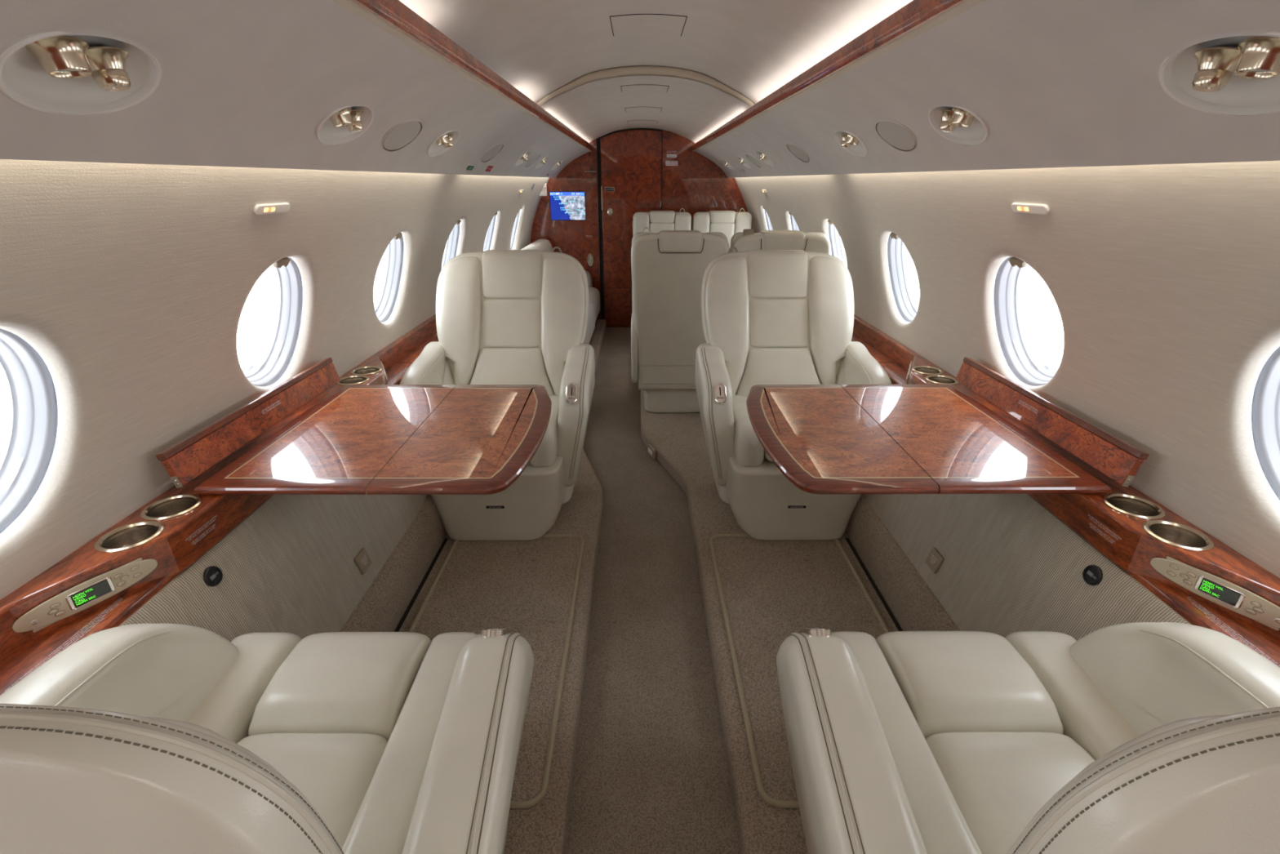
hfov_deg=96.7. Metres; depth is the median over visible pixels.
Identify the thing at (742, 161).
oval
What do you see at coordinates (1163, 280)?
wall
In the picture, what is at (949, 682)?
seat cushion
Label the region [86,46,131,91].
air vent
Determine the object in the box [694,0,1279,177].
ceiling
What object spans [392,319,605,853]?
floor
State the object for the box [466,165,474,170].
sticker
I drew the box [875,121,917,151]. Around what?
ceiling vent
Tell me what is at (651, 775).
floor
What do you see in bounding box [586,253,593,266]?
handle
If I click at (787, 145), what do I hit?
trim
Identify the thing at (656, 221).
chair
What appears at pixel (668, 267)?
chair
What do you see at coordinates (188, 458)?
lid
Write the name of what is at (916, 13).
trim
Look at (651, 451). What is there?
step light
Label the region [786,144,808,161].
ceiling vent
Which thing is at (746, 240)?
chair
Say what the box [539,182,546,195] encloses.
exit sign
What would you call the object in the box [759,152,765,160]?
air vent
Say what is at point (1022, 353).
window
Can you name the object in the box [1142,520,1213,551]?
cup holder
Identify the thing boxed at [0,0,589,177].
ceiling
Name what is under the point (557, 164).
oval
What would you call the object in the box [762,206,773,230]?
window
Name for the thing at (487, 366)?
lumbar cushion
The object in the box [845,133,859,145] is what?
light
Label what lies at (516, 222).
window
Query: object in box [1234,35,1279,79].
light
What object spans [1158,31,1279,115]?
ceiling light fixture
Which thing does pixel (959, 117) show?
light
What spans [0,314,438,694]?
ledge
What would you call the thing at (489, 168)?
sticker
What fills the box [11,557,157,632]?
control panel
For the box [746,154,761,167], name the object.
ceiling vent
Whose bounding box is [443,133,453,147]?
air vent
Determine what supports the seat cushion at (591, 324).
on the divan
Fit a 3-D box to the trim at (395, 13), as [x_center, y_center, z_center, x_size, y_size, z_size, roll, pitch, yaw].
[-0.452,-1.201,2.062,0.026,0.050,7.380,0,23,0]
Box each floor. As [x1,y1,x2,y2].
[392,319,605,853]
[564,327,742,853]
[640,389,904,853]
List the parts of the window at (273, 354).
shade pull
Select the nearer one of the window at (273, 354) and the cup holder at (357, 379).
the window at (273, 354)
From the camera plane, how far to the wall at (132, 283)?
1.22 m
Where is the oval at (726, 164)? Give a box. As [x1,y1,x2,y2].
[721,160,733,170]
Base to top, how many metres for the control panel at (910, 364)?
0.052 m
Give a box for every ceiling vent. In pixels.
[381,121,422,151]
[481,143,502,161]
[525,154,540,167]
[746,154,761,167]
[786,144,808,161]
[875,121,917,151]
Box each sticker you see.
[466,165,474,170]
[485,165,493,171]
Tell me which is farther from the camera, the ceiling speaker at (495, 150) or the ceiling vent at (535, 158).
the ceiling vent at (535, 158)
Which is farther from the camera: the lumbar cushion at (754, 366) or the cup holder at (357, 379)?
the lumbar cushion at (754, 366)
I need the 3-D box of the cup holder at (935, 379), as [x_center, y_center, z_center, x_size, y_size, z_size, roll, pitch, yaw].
[1.094,-0.137,2.076,0.109,0.078,0.109,0,23,0]
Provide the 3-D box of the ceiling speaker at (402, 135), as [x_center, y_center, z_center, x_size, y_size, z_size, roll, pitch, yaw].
[-0.716,-0.879,1.702,0.111,0.094,0.216,0,23,0]
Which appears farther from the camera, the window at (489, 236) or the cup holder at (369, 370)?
the window at (489, 236)
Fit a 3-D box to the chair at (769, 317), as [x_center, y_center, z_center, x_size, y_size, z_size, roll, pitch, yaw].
[0.638,-0.185,2.486,0.766,1.075,0.813,0,23,0]
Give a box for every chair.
[0,623,533,853]
[400,246,595,540]
[631,226,729,413]
[632,208,691,236]
[691,208,751,248]
[694,246,892,540]
[729,228,831,254]
[776,622,1279,853]
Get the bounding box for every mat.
[408,533,584,808]
[709,533,889,808]
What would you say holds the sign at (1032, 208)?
attached to the wall at (1163, 280)
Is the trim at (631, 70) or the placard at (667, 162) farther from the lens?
the placard at (667, 162)
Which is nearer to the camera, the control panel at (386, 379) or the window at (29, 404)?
the window at (29, 404)
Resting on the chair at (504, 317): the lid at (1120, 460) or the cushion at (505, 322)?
the cushion at (505, 322)
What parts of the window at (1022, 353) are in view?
shade pull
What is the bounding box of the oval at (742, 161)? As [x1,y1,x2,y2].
[736,156,751,168]
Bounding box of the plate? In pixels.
[604,186,613,191]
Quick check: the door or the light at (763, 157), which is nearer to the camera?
the light at (763, 157)
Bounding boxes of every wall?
[0,159,549,599]
[119,494,430,641]
[530,128,751,327]
[734,160,1279,577]
[862,493,1191,640]
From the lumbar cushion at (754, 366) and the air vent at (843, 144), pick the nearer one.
the air vent at (843, 144)
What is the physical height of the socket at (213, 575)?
0.045 m
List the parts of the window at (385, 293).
shade pull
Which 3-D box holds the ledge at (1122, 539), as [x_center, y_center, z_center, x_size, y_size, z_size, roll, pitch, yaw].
[1.101,0.279,1.175,0.158,0.115,4.570,0,23,0]
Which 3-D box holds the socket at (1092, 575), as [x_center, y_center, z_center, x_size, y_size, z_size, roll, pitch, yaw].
[1.008,0.330,1.268,0.019,0.045,0.045,0,23,0]
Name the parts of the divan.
armrest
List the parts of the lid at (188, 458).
hinge plate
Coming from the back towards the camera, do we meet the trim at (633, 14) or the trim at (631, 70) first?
the trim at (631, 70)
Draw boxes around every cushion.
[237,732,387,848]
[248,631,431,741]
[469,347,554,395]
[481,298,540,346]
[520,239,552,251]
[586,302,595,343]
[588,286,599,321]
[649,222,674,233]
[709,222,734,248]
[736,347,820,397]
[749,298,808,346]
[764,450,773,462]
[875,631,1063,738]
[925,731,1095,853]
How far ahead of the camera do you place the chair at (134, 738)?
0.86 m
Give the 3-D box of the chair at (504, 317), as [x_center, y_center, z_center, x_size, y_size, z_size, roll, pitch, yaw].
[-0.591,-0.184,2.484,0.766,1.075,0.813,0,23,0]
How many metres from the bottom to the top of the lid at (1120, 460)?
0.087 m
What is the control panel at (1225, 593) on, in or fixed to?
attached to the ledge at (1122, 539)
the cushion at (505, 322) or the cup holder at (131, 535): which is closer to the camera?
the cup holder at (131, 535)
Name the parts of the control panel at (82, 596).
display frame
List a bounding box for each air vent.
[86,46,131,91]
[346,109,363,132]
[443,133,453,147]
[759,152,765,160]
[840,133,851,147]
[938,109,956,132]
[1191,47,1239,92]
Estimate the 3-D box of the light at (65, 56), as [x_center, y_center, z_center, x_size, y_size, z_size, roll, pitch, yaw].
[-0.708,-0.451,0.695,0.061,0.042,0.062,0,23,0]
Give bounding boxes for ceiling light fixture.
[0,31,161,115]
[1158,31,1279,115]
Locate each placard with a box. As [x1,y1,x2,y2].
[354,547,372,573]
[665,160,678,165]
[666,154,676,157]
[924,546,944,573]
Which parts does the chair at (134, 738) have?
armrest, backrest, armrest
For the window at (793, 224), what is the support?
in the wall at (1163, 280)
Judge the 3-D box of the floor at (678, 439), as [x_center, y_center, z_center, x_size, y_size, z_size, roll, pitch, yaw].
[0.617,0.347,2.734,1.220,0.090,7.380,0,23,0]
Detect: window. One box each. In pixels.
[0,328,58,534]
[240,257,303,386]
[373,232,404,322]
[441,219,461,269]
[483,212,497,251]
[510,206,522,249]
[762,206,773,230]
[788,212,799,231]
[827,219,847,267]
[886,231,919,322]
[993,256,1057,386]
[1249,345,1279,502]
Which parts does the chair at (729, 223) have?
backrest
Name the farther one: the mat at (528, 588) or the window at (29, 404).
the mat at (528, 588)
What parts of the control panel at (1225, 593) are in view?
display frame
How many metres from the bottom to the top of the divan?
0.830 m
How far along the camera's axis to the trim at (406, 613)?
2.07 m
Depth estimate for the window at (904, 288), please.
2.61 m
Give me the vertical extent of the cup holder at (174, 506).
0.078 m
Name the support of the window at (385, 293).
in the wall at (132, 283)
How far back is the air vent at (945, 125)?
1.39 m
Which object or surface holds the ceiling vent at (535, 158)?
in the ceiling at (243, 83)
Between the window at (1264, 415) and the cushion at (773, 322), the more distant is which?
the cushion at (773, 322)
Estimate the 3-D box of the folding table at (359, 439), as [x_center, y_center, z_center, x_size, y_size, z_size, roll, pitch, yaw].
[-0.643,0.006,1.628,0.752,0.025,0.720,0,23,0]
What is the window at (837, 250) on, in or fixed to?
in the wall at (1163, 280)
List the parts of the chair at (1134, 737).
armrest, backrest, armrest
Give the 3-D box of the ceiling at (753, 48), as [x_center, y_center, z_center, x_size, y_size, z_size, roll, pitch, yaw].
[0.027,-1.283,2.027,1.120,0.244,7.380,0,23,0]
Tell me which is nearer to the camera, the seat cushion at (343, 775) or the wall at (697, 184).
the seat cushion at (343, 775)
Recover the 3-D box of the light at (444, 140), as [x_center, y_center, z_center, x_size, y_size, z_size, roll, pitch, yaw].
[-0.711,-1.029,2.030,0.061,0.042,0.062,0,23,0]
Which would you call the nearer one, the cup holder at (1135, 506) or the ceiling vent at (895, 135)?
the cup holder at (1135, 506)
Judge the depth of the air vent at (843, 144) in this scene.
2.08 m
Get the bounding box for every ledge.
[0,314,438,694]
[851,314,1279,666]
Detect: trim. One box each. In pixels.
[13,144,550,177]
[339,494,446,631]
[351,0,593,151]
[394,537,448,631]
[536,66,755,106]
[609,13,687,36]
[620,84,669,91]
[690,0,967,151]
[733,145,1261,177]
[844,537,902,631]
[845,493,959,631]
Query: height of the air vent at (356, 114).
0.049 m
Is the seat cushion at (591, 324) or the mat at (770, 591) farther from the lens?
the seat cushion at (591, 324)
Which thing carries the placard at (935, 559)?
attached to the wall at (1010, 565)
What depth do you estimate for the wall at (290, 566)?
1.50 m
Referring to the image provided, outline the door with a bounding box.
[595,128,662,324]
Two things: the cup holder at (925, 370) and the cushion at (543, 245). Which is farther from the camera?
the cushion at (543, 245)
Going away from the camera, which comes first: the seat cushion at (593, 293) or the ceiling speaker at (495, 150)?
the ceiling speaker at (495, 150)
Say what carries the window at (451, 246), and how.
in the wall at (132, 283)
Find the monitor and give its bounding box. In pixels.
[549,191,586,220]
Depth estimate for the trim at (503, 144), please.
1.14 m
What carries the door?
in the wall at (697, 184)
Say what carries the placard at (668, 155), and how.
attached to the wall at (697, 184)
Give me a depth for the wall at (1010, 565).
1.50 m
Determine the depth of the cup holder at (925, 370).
2.19 m
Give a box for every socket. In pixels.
[203,565,222,586]
[1082,564,1102,585]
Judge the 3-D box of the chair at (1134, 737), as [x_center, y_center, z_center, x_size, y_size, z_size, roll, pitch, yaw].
[0.628,0.520,0.881,0.806,1.056,0.836,0,23,0]
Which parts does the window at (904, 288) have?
shade pull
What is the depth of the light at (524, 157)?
3.43 m
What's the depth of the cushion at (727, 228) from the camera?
5.29 m
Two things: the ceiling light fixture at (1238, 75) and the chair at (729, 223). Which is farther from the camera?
the chair at (729, 223)
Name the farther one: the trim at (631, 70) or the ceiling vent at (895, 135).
the trim at (631, 70)
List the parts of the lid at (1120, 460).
hinge plate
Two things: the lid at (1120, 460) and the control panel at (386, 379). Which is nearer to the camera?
the lid at (1120, 460)
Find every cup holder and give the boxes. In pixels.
[94,520,164,552]
[140,493,202,520]
[336,374,368,385]
[351,365,382,375]
[911,365,943,375]
[925,374,958,385]
[1102,493,1165,519]
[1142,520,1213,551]
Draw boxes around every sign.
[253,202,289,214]
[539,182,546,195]
[1011,202,1049,214]
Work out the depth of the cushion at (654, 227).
5.29 m
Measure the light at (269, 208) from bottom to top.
0.024 m
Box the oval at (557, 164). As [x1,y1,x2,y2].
[551,160,563,170]
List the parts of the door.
edge plate, handle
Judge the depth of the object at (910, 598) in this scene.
1.96 m
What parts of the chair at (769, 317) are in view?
armrest, backrest, life vest plate, armrest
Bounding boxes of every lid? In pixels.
[155,357,340,488]
[954,356,1149,487]
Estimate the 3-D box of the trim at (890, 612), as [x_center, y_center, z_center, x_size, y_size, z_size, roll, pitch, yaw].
[0.858,0.714,1.772,0.014,0.002,1.280,0,23,0]
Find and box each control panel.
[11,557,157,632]
[380,360,387,383]
[906,360,912,383]
[1150,555,1279,630]
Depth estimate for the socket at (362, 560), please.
1.78 m
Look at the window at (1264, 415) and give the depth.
1.07 m
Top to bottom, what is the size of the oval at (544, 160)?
0.094 m
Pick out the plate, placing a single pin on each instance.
(606, 188)
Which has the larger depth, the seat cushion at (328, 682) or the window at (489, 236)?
the window at (489, 236)
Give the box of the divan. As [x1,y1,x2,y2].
[520,239,599,346]
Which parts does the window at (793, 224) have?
frame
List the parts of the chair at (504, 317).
armrest, life vest plate, backrest, lever, armrest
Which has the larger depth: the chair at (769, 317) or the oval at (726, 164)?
the oval at (726, 164)
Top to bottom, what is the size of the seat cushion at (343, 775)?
0.144 m
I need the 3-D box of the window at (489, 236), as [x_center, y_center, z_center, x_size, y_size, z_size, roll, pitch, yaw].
[-1.123,-1.355,4.097,0.220,0.402,0.376,0,23,0]
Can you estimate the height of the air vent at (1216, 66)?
0.049 m
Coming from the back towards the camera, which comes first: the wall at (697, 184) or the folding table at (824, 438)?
the wall at (697, 184)
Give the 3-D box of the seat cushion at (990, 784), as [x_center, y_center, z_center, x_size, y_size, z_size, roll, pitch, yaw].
[0.643,0.681,0.852,0.320,0.144,0.430,0,23,0]
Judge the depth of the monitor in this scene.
5.64 m
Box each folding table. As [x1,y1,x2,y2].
[193,384,551,494]
[746,384,1111,493]
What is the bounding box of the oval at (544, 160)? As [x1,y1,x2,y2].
[535,156,549,168]
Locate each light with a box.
[25,35,91,78]
[328,106,352,127]
[435,133,448,145]
[519,153,526,159]
[647,444,656,458]
[761,153,768,159]
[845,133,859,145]
[951,106,975,127]
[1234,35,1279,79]
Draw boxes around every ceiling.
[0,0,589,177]
[399,0,912,143]
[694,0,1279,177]
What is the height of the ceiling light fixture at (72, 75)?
0.094 m

